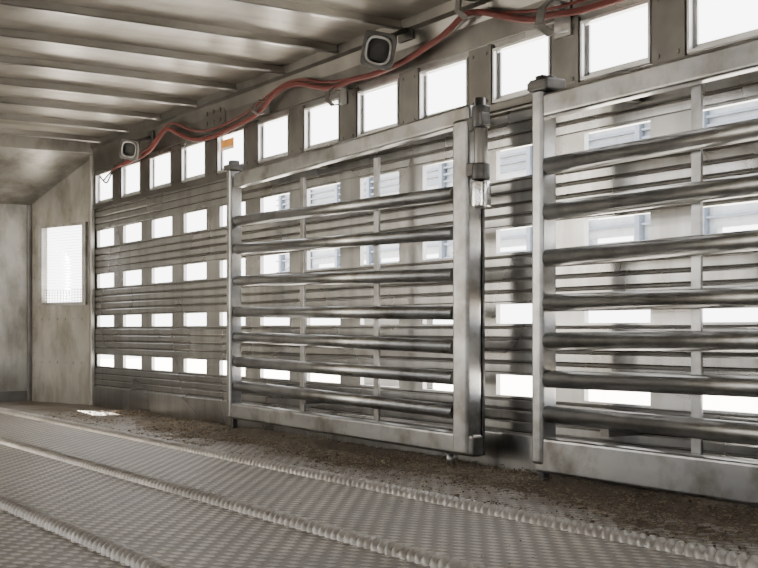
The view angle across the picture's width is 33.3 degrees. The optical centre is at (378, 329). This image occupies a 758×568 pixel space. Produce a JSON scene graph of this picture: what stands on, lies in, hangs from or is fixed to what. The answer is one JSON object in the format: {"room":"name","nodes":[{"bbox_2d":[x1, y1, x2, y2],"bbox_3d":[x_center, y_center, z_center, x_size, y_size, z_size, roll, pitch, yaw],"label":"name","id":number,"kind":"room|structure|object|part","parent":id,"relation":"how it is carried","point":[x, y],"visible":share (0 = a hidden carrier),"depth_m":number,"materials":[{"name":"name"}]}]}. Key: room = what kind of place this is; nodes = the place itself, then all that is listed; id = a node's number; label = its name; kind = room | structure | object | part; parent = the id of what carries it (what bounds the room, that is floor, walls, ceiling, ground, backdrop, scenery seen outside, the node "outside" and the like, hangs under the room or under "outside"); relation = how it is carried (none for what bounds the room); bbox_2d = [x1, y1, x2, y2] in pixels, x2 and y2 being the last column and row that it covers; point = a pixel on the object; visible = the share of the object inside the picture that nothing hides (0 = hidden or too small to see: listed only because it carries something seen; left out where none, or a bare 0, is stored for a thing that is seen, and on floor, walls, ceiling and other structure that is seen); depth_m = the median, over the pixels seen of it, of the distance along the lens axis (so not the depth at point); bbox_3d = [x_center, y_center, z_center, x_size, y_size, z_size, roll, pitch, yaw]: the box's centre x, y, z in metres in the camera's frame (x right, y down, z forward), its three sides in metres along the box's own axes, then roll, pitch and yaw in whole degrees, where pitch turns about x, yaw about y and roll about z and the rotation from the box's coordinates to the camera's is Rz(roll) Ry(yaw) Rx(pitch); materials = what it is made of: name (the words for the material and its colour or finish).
{"room":"livestock trailer interior","nodes":[
{"label":"livestock trailer interior","id":0,"kind":"room"},
{"bbox_2d":[0,204,26,390],"bbox_3d":[-4.057,-0.225,8.792,3.360,1.530,0.045,0,0,-31],"label":"wall","id":1,"kind":"structure","parent":0,"point":[13,217],"depth_m":9.56,"materials":[{"name":"grey metal"}]},
{"bbox_2d":[0,391,27,401],"bbox_3d":[-4.059,0.500,8.758,3.260,0.080,0.020,0,0,-31],"label":"baseboard","id":2,"kind":"structure","parent":1,"relation":"attached to","point":[5,396],"depth_m":9.54,"materials":[{"name":"metal"}]},
{"bbox_2d":[27,205,31,400],"bbox_3d":[-2.653,-0.205,9.612,0.030,1.490,0.020,0,0,-31],"label":"trim","id":3,"kind":"structure","parent":1,"relation":"attached to","point":[29,207],"depth_m":9.61,"materials":[{"name":"metal"}]},
{"bbox_2d":[0,147,89,204],"bbox_3d":[-3.751,-1.120,8.531,3.600,0.380,0.870,0,0,-31],"label":"ceiling","id":4,"kind":"structure","parent":0,"point":[26,175],"depth_m":9.15,"materials":[{"name":"grey metal"}]},
{"bbox_2d":[31,160,88,404],"bbox_3d":[-2.339,-0.380,9.369,0.816,1.840,0.035,0,0,41],"label":"wall","id":5,"kind":"structure","parent":0,"point":[60,333],"depth_m":9.38,"materials":[{"name":"grey metal"}]},
{"bbox_2d":[38,222,87,305],"bbox_3d":[-2.330,-0.482,9.340,0.595,0.599,0.032,0,0,41],"label":"window","id":6,"kind":"structure","parent":5,"relation":"in","point":[84,227],"depth_m":9.34,"materials":[{"name":"glass"}]},
{"bbox_2d":[89,154,94,404],"bbox_3d":[-2.058,-0.360,9.079,0.030,1.800,0.040,0,0,-31],"label":"trim","id":7,"kind":"structure","parent":5,"relation":"attached to","point":[91,160],"depth_m":9.06,"materials":[{"name":"grey metal"}]},
{"bbox_2d":[0,0,451,136],"bbox_3d":[-1.011,-1.372,4.012,3.660,0.056,9.900,0,0,-31],"label":"ceiling","id":8,"kind":"structure","parent":0,"point":[217,13],"depth_m":6.03,"materials":[{"name":"grey metal"}]},
{"bbox_2d":[0,127,100,142],"bbox_3d":[-3.424,-1.337,7.947,3.528,0.063,0.040,0,0,-31],"label":"ceiling beam","id":9,"kind":"structure","parent":8,"relation":"attached to","point":[9,131],"depth_m":8.65,"materials":[{"name":"metal"}]},
{"bbox_2d":[0,113,129,132],"bbox_3d":[-3.132,-1.337,7.470,3.528,0.063,0.040,0,0,-31],"label":"ceiling beam","id":10,"kind":"structure","parent":8,"relation":"attached to","point":[3,116],"depth_m":8.14,"materials":[{"name":"metal"}]},
{"bbox_2d":[0,96,160,120],"bbox_3d":[-2.840,-1.337,6.992,3.528,0.063,0.040,0,0,-31],"label":"ceiling beam","id":11,"kind":"structure","parent":8,"relation":"attached to","point":[3,100],"depth_m":7.62,"materials":[{"name":"metal"}]},
{"bbox_2d":[0,77,196,106],"bbox_3d":[-2.549,-1.337,6.515,3.528,0.063,0.040,0,0,-31],"label":"ceiling beam","id":12,"kind":"structure","parent":8,"relation":"attached to","point":[3,81],"depth_m":7.09,"materials":[{"name":"metal"}]},
{"bbox_2d":[0,55,237,91],"bbox_3d":[-2.257,-1.337,6.038,3.528,0.063,0.040,0,0,-31],"label":"ceiling beam","id":13,"kind":"structure","parent":8,"relation":"attached to","point":[4,59],"depth_m":6.58,"materials":[{"name":"metal"}]},
{"bbox_2d":[0,28,284,74],"bbox_3d":[-1.965,-1.337,5.561,3.528,0.063,0.040,0,0,-31],"label":"ceiling beam","id":14,"kind":"structure","parent":8,"relation":"attached to","point":[4,32],"depth_m":6.05,"materials":[{"name":"metal"}]},
{"bbox_2d":[0,0,338,53],"bbox_3d":[-1.673,-1.337,5.083,3.528,0.063,0.040,0,0,-31],"label":"ceiling beam","id":15,"kind":"structure","parent":8,"relation":"attached to","point":[36,5],"depth_m":5.53,"materials":[{"name":"metal"}]},
{"bbox_2d":[218,0,402,29],"bbox_3d":[-1.381,-1.337,4.606,3.528,0.063,0.040,0,0,-31],"label":"ceiling beam","id":16,"kind":"structure","parent":8,"relation":"attached to","point":[282,5],"depth_m":5.30,"materials":[{"name":"metal"}]},
{"bbox_2d":[0,401,757,567],"bbox_3d":[-1.237,0.570,4.401,3.580,0.060,10.800,0,0,-31],"label":"floor","id":17,"kind":"structure","parent":0,"point":[152,520],"depth_m":3.65,"materials":[{"name":"grey metal"}]},
{"bbox_2d":[0,494,178,567],"bbox_3d":[-1.217,0.526,4.003,0.060,0.028,9.900,0,0,-31],"label":"ridge","id":18,"kind":"object","parent":17,"relation":"on","point":[133,558],"visible":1,"depth_m":3.20,"materials":[{"name":"metal"}]},
{"bbox_2d":[0,436,492,567],"bbox_3d":[-0.722,0.526,4.306,0.060,0.028,9.900,0,0,-31],"label":"ridge","id":19,"kind":"object","parent":17,"relation":"on","point":[416,555],"visible":1,"depth_m":3.61,"materials":[{"name":"metal"}]},
{"bbox_2d":[0,407,757,567],"bbox_3d":[-0.210,0.526,4.619,0.060,0.028,9.900,0,0,-31],"label":"ridge","id":20,"kind":"object","parent":17,"relation":"on","point":[721,556],"visible":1,"depth_m":3.85,"materials":[{"name":"metal"}]},
{"bbox_2d":[7,409,757,567],"bbox_3d":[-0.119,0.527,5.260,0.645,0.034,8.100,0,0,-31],"label":"dirt","id":21,"kind":"object","parent":17,"relation":"on","point":[361,449],"visible":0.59,"depth_m":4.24,"materials":[{"name":"brown soil"}]},
{"bbox_2d":[95,0,757,460],"bbox_3d":[0.529,-0.430,4.906,0.029,1.940,9.820,0,0,-31],"label":"wall","id":22,"kind":"structure","parent":0,"point":[508,276],"depth_m":5.36,"materials":[{"name":"metal"}]},
{"bbox_2d":[0,134,92,153],"bbox_3d":[-3.538,-1.335,8.163,3.600,0.150,0.050,0,0,-31],"label":"trim","id":23,"kind":"structure","parent":22,"relation":"attached to","point":[8,141],"depth_m":8.86,"materials":[{"name":"grey metal"}]},
{"bbox_2d":[95,169,112,204],"bbox_3d":[-1.919,-1.002,8.895,0.029,0.213,0.356,0,0,-31],"label":"window","id":24,"kind":"structure","parent":22,"relation":"in","point":[102,173],"depth_m":9.03,"materials":[{"name":"metal"}]},
{"bbox_2d":[99,159,123,182],"bbox_3d":[-1.826,-1.099,8.710,0.012,0.154,0.566,0,0,-31],"label":"cable","id":25,"kind":"object","parent":22,"relation":"hanging from","point":[122,159],"visible":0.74,"depth_m":8.78,"materials":[{"name":"black rubber"}]},
{"bbox_2d":[113,165,121,200],"bbox_3d":[-1.791,-1.005,8.665,0.016,0.250,0.150,0,0,-31],"label":"trim","id":26,"kind":"structure","parent":22,"relation":"attached to","point":[117,172],"depth_m":8.65,"materials":[{"name":"metal"}]},
{"bbox_2d":[121,161,140,197],"bbox_3d":[-1.645,-1.002,8.446,0.029,0.213,0.356,0,0,-31],"label":"window","id":27,"kind":"structure","parent":22,"relation":"in","point":[137,162],"depth_m":8.51,"materials":[{"name":"metal"}]},
{"bbox_2d":[119,130,155,160],"bbox_3d":[-1.530,-1.169,8.023,0.220,0.200,0.130,0,0,-31],"label":"work lamp","id":28,"kind":"object","parent":22,"relation":"attached to","point":[129,148],"visible":0.98,"depth_m":7.99,"materials":[{"name":"metal"}]},
{"bbox_2d":[141,155,150,193],"bbox_3d":[-1.516,-1.005,8.216,0.016,0.250,0.150,0,0,-31],"label":"trim","id":29,"kind":"structure","parent":22,"relation":"attached to","point":[145,161],"depth_m":8.20,"materials":[{"name":"metal"}]},
{"bbox_2d":[150,151,170,190],"bbox_3d":[-1.370,-1.002,7.997,0.029,0.213,0.356,0,0,-31],"label":"window","id":30,"kind":"structure","parent":22,"relation":"in","point":[169,152],"depth_m":8.09,"materials":[{"name":"metal"}]},
{"bbox_2d":[171,144,182,185],"bbox_3d":[-1.242,-1.005,7.767,0.016,0.250,0.150,0,0,-31],"label":"trim","id":31,"kind":"structure","parent":22,"relation":"attached to","point":[176,150],"depth_m":7.76,"materials":[{"name":"metal"}]},
{"bbox_2d":[181,141,205,182],"bbox_3d":[-1.095,-1.002,7.548,0.029,0.213,0.356,0,0,-31],"label":"window","id":32,"kind":"structure","parent":22,"relation":"in","point":[183,180],"depth_m":7.63,"materials":[{"name":"metal"}]},
{"bbox_2d":[206,133,217,176],"bbox_3d":[-0.967,-1.005,7.318,0.016,0.250,0.150,0,0,-31],"label":"trim","id":33,"kind":"structure","parent":22,"relation":"attached to","point":[211,145],"depth_m":7.31,"materials":[{"name":"metal"}]},
{"bbox_2d":[203,107,225,128],"bbox_3d":[-0.942,-1.222,7.263,0.026,0.100,0.300,0,0,-31],"label":"plate","id":34,"kind":"object","parent":22,"relation":"attached to","point":[216,117],"visible":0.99,"depth_m":7.25,"materials":[{"name":"metal"}]},
{"bbox_2d":[217,128,244,172],"bbox_3d":[-0.821,-1.002,7.099,0.029,0.213,0.356,0,0,-31],"label":"window","id":35,"kind":"structure","parent":22,"relation":"in","point":[241,129],"depth_m":7.22,"materials":[{"name":"metal"}]},
{"bbox_2d":[221,137,233,150],"bbox_3d":[-0.857,-1.050,7.159,0.006,0.060,0.160,0,0,-31],"label":"warning sticker","id":36,"kind":"object","parent":35,"relation":"attached to","point":[226,144],"visible":1,"depth_m":7.16,"materials":[{"name":"orange paper"}]},
{"bbox_2d":[245,120,258,166],"bbox_3d":[-0.692,-1.005,6.869,0.016,0.250,0.150,0,0,-31],"label":"trim","id":37,"kind":"structure","parent":22,"relation":"attached to","point":[251,128],"depth_m":6.86,"materials":[{"name":"metal"}]},
{"bbox_2d":[251,98,270,114],"bbox_3d":[-0.611,-1.178,6.640,0.070,0.116,0.125,0,0,39],"label":"hook","id":38,"kind":"object","parent":22,"relation":"attached to","point":[268,108],"visible":0.65,"depth_m":6.64,"materials":[{"name":"metal"}]},
{"bbox_2d":[103,0,587,180],"bbox_3d":[-0.583,-1.150,6.609,0.012,0.233,5.075,0,0,-31],"label":"cable","id":39,"kind":"object","parent":38,"relation":"hanging from","point":[576,1],"visible":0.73,"depth_m":6.36,"materials":[{"name":"red rubber"}]},
{"bbox_2d":[258,114,288,162],"bbox_3d":[-0.546,-1.002,6.649,0.029,0.213,0.356,0,0,-31],"label":"window","id":40,"kind":"structure","parent":22,"relation":"in","point":[284,154],"depth_m":6.71,"materials":[{"name":"metal"}]},
{"bbox_2d":[289,105,304,155],"bbox_3d":[-0.418,-1.005,6.419,0.016,0.250,0.150,0,0,-31],"label":"trim","id":41,"kind":"structure","parent":22,"relation":"attached to","point":[296,115],"depth_m":6.41,"materials":[{"name":"metal"}]},
{"bbox_2d":[304,98,339,150],"bbox_3d":[-0.272,-1.002,6.200,0.029,0.213,0.356,0,0,-31],"label":"window","id":42,"kind":"structure","parent":22,"relation":"in","point":[334,141],"depth_m":6.28,"materials":[{"name":"metal"}]},
{"bbox_2d":[325,85,348,105],"bbox_3d":[-0.189,-1.109,5.945,0.079,0.128,0.136,0,0,38],"label":"hook","id":43,"kind":"object","parent":22,"relation":"attached to","point":[344,90],"visible":0.72,"depth_m":5.96,"materials":[{"name":"metal"}]},
{"bbox_2d":[116,0,625,167],"bbox_3d":[-0.309,-1.176,6.123,0.025,0.194,5.515,0,0,-31],"label":"air hose","id":44,"kind":"object","parent":43,"relation":"hanging from","point":[603,3],"visible":0.94,"depth_m":5.45,"materials":[{"name":"red rubber"}]},
{"bbox_2d":[90,0,600,170],"bbox_3d":[0.499,-1.248,4.888,0.050,0.215,9.820,0,0,-31],"label":"trim","id":45,"kind":"structure","parent":22,"relation":"attached to","point":[426,25],"depth_m":6.09,"materials":[{"name":"metal"}]},
{"bbox_2d":[340,88,357,141],"bbox_3d":[-0.143,-1.005,5.970,0.016,0.250,0.150,0,0,-31],"label":"trim","id":46,"kind":"structure","parent":22,"relation":"attached to","point":[348,112],"depth_m":5.96,"materials":[{"name":"metal"}]},
{"bbox_2d":[224,97,490,465],"bbox_3d":[-0.148,-0.180,5.789,0.193,1.440,2.328,0,0,-31],"label":"gate","id":47,"kind":"object","parent":22,"relation":"attached to","point":[470,192],"visible":0.99,"depth_m":5.43,"materials":[{"name":"metal"}]},
{"bbox_3d":[-0.221,0.309,5.825,0.056,0.082,2.007,0,0,-31],"label":"tube rail","id":48,"kind":"part","parent":47,"relation":"part of","materials":[{"name":"metal"}]},
{"bbox_3d":[-0.221,0.179,5.825,0.056,0.076,2.006,0,0,-31],"label":"tube rail","id":49,"kind":"part","parent":47,"relation":"part of","materials":[{"name":"metal"}]},
{"bbox_3d":[-0.221,0.052,5.825,0.056,0.086,2.007,0,0,-31],"label":"tube rail","id":50,"kind":"part","parent":47,"relation":"part of","materials":[{"name":"metal"}]},
{"bbox_3d":[-0.221,-0.081,5.825,0.056,0.084,2.007,0,0,-31],"label":"tube rail","id":51,"kind":"part","parent":47,"relation":"part of","materials":[{"name":"metal"}]},
{"bbox_3d":[-0.221,-0.237,5.825,0.056,0.099,2.007,0,0,-31],"label":"tube rail","id":52,"kind":"part","parent":47,"relation":"part of","materials":[{"name":"metal"}]},
{"bbox_3d":[-0.221,-0.404,5.825,0.056,0.103,2.007,0,0,-31],"label":"tube rail","id":53,"kind":"part","parent":47,"relation":"part of","materials":[{"name":"metal"}]},
{"bbox_3d":[-0.221,-0.556,5.825,0.056,0.093,2.007,0,0,-31],"label":"tube rail","id":54,"kind":"part","parent":47,"relation":"part of","materials":[{"name":"metal"}]},
{"bbox_3d":[-0.190,-0.808,5.774,0.055,0.118,2.128,0,0,-31],"label":"rail","id":55,"kind":"part","parent":47,"relation":"part of","materials":[{"name":"metal"}]},
{"bbox_3d":[-0.202,0.435,5.795,0.055,0.102,2.228,0,0,-31],"label":"rail","id":56,"kind":"part","parent":47,"relation":"part of","materials":[{"name":"metal"}]},
{"bbox_3d":[0.384,-0.673,4.816,0.040,0.418,0.040,0,0,-31],"label":"latch rod","id":57,"kind":"part","parent":47,"relation":"part of","materials":[{"name":"metal"}]},
{"bbox_2d":[357,79,398,136],"bbox_3d":[0.003,-1.002,5.751,0.029,0.213,0.356,0,0,-31],"label":"window","id":58,"kind":"structure","parent":22,"relation":"in","point":[396,80],"depth_m":5.82,"materials":[{"name":"metal"}]},
{"bbox_2d":[360,27,414,70],"bbox_3d":[0.039,-1.218,5.447,0.230,0.213,0.153,0,0,-31],"label":"work lamp","id":59,"kind":"object","parent":22,"relation":"attached to","point":[378,50],"visible":0.96,"depth_m":5.42,"materials":[{"name":"metal"}]},
{"bbox_2d":[93,386,692,496],"bbox_3d":[0.513,0.470,4.885,0.020,0.140,9.800,0,0,-31],"label":"baseboard","id":60,"kind":"structure","parent":22,"relation":"attached to","point":[511,450],"depth_m":6.57,"materials":[{"name":"metal"}]},
{"bbox_2d":[399,68,419,124],"bbox_3d":[0.132,-1.005,5.521,0.016,0.250,0.150,0,0,-31],"label":"trim","id":61,"kind":"structure","parent":22,"relation":"attached to","point":[408,80],"depth_m":5.51,"materials":[{"name":"metal"}]},
{"bbox_2d":[94,37,757,209],"bbox_3d":[0.518,-0.875,4.888,0.016,0.030,9.800,0,0,-31],"label":"trim","id":62,"kind":"structure","parent":22,"relation":"attached to","point":[524,100],"depth_m":6.83,"materials":[{"name":"metal"}]},
{"bbox_2d":[419,57,468,118],"bbox_3d":[0.278,-1.002,5.302,0.029,0.213,0.356,0,0,-31],"label":"window","id":63,"kind":"structure","parent":22,"relation":"in","point":[421,74],"depth_m":5.43,"materials":[{"name":"metal"}]},
{"bbox_2d":[454,0,480,20],"bbox_3d":[0.367,-1.297,5.029,0.088,0.140,0.147,0,0,38],"label":"hook","id":64,"kind":"object","parent":22,"relation":"attached to","point":[462,15],"visible":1,"depth_m":4.99,"materials":[{"name":"metal"}]},
{"bbox_2d":[469,44,492,104],"bbox_3d":[0.406,-1.005,5.072,0.016,0.250,0.150,0,0,-31],"label":"trim","id":65,"kind":"structure","parent":22,"relation":"attached to","point":[480,59],"depth_m":5.06,"materials":[{"name":"metal"}]},
{"bbox_2d":[492,33,550,102],"bbox_3d":[0.552,-1.002,4.853,0.029,0.213,0.356,0,0,-31],"label":"window","id":66,"kind":"structure","parent":22,"relation":"in","point":[509,96],"depth_m":4.95,"materials":[{"name":"metal"}]},
{"bbox_2d":[535,0,572,39],"bbox_3d":[0.646,-1.137,4.562,0.115,0.176,0.188,0,0,36],"label":"hook","id":67,"kind":"object","parent":22,"relation":"attached to","point":[562,28],"visible":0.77,"depth_m":4.58,"materials":[{"name":"metal"}]},
{"bbox_2d":[551,16,580,85],"bbox_3d":[0.681,-1.005,4.622,0.016,0.250,0.150,0,0,-31],"label":"trim","id":68,"kind":"structure","parent":22,"relation":"attached to","point":[565,51],"depth_m":4.60,"materials":[{"name":"metal"}]},
{"bbox_2d":[580,0,651,80],"bbox_3d":[0.827,-1.002,4.403,0.029,0.213,0.356,0,0,-31],"label":"window","id":69,"kind":"structure","parent":22,"relation":"in","point":[648,60],"depth_m":4.44,"materials":[{"name":"metal"}]},
{"bbox_2d":[527,38,757,506],"bbox_3d":[1.204,-0.177,3.556,0.215,1.435,2.277,0,0,-31],"label":"gate","id":70,"kind":"object","parent":22,"relation":"attached to","point":[695,474],"visible":0.95,"depth_m":3.99,"materials":[{"name":"metal"}]},
{"bbox_3d":[1.149,0.442,3.528,0.055,0.132,2.222,0,0,-31],"label":"rail","id":71,"kind":"part","parent":70,"relation":"part of","materials":[{"name":"metal"}]},
{"bbox_3d":[1.162,0.299,3.506,0.062,0.071,2.172,0,0,-31],"label":"tube rail","id":72,"kind":"part","parent":70,"relation":"part of","materials":[{"name":"metal"}]},
{"bbox_3d":[1.162,0.162,3.506,0.062,0.081,2.172,0,0,-31],"label":"tube rail","id":73,"kind":"part","parent":70,"relation":"part of","materials":[{"name":"metal"}]},
{"bbox_3d":[1.162,0.030,3.506,0.062,0.078,2.172,0,0,-31],"label":"tube rail","id":74,"kind":"part","parent":70,"relation":"part of","materials":[{"name":"metal"}]},
{"bbox_3d":[1.162,-0.095,3.506,0.062,0.062,2.171,0,0,-31],"label":"tube rail","id":75,"kind":"part","parent":70,"relation":"part of","materials":[{"name":"metal"}]},
{"bbox_3d":[1.162,-0.259,3.506,0.062,0.076,2.172,0,0,-31],"label":"tube rail","id":76,"kind":"part","parent":70,"relation":"part of","materials":[{"name":"metal"}]},
{"bbox_3d":[1.162,-0.419,3.506,0.062,0.074,2.172,0,0,-31],"label":"tube rail","id":77,"kind":"part","parent":70,"relation":"part of","materials":[{"name":"metal"}]},
{"bbox_3d":[1.162,-0.577,3.506,0.062,0.067,2.172,0,0,-31],"label":"tube rail","id":78,"kind":"part","parent":70,"relation":"part of","materials":[{"name":"metal"}]},
{"bbox_3d":[1.160,-0.792,3.509,0.055,0.099,2.177,0,0,-31],"label":"rail","id":79,"kind":"part","parent":70,"relation":"part of","materials":[{"name":"metal"}]},
{"bbox_2d":[652,0,686,63],"bbox_3d":[0.955,-1.005,4.173,0.016,0.250,0.150,0,0,-31],"label":"trim","id":80,"kind":"structure","parent":22,"relation":"attached to","point":[669,17],"depth_m":4.17,"materials":[{"name":"metal"}]},
{"bbox_2d":[687,0,757,53],"bbox_3d":[1.102,-1.002,3.954,0.029,0.213,0.356,0,0,-31],"label":"window","id":81,"kind":"structure","parent":22,"relation":"in","point":[752,33],"depth_m":4.09,"materials":[{"name":"metal"}]},
{"label":"outside","id":82,"kind":"structure","parent":0,"visible":0},
{"bbox_2d":[100,358,757,412],"bbox_3d":[5.924,1.590,9.482,120.000,0.100,120.000,0,0,-31],"label":"ground","id":83,"kind":"structure","parent":82,"point":[516,385],"depth_m":32.77,"materials":[{"name":"white"}]},
{"bbox_2d":[276,100,757,389],"bbox_3d":[2.288,-0.040,8.490,0.340,3.160,12.800,0,0,-31],"label":"trailer","id":84,"kind":"object","parent":83,"relation":"on","point":[517,162],"visible":0.12,"depth_m":10.19,"materials":[{"name":"paint"}]},
{"bbox_3d":[-1.061,-0.940,13.756,0.050,1.240,0.050,0,0,-31],"label":"post","id":85,"kind":"part","parent":84,"relation":"part of","materials":[{"name":"grey metal"}]},
{"bbox_3d":[-0.414,-0.940,12.698,0.050,1.240,0.050,0,0,-31],"label":"post","id":86,"kind":"part","parent":84,"relation":"part of","materials":[{"name":"grey metal"}]},
{"bbox_3d":[-0.091,-0.940,12.169,0.050,1.240,0.050,0,0,-31],"label":"post","id":87,"kind":"part","parent":84,"relation":"part of","materials":[{"name":"grey metal"}]},
{"bbox_3d":[0.556,-0.940,11.111,0.050,1.240,0.050,0,0,-31],"label":"post","id":88,"kind":"part","parent":84,"relation":"part of","materials":[{"name":"grey metal"}]},
{"bbox_3d":[2.241,-0.940,8.461,0.050,1.240,12.700,0,0,-31],"label":"panel","id":89,"kind":"part","parent":84,"relation":"part of","materials":[{"name":"paint"}]},
{"bbox_3d":[1.203,-0.940,10.053,0.050,1.240,0.050,0,0,-31],"label":"post","id":90,"kind":"part","parent":84,"relation":"part of","materials":[{"name":"grey metal"}]},
{"bbox_3d":[1.849,-0.940,8.995,0.050,1.240,0.050,0,0,-31],"label":"post","id":91,"kind":"part","parent":84,"relation":"part of","materials":[{"name":"grey metal"}]},
{"bbox_3d":[2.173,-0.940,8.466,0.050,1.240,0.050,0,0,-31],"label":"post","id":92,"kind":"part","parent":84,"relation":"part of","materials":[{"name":"metal"}]}
]}

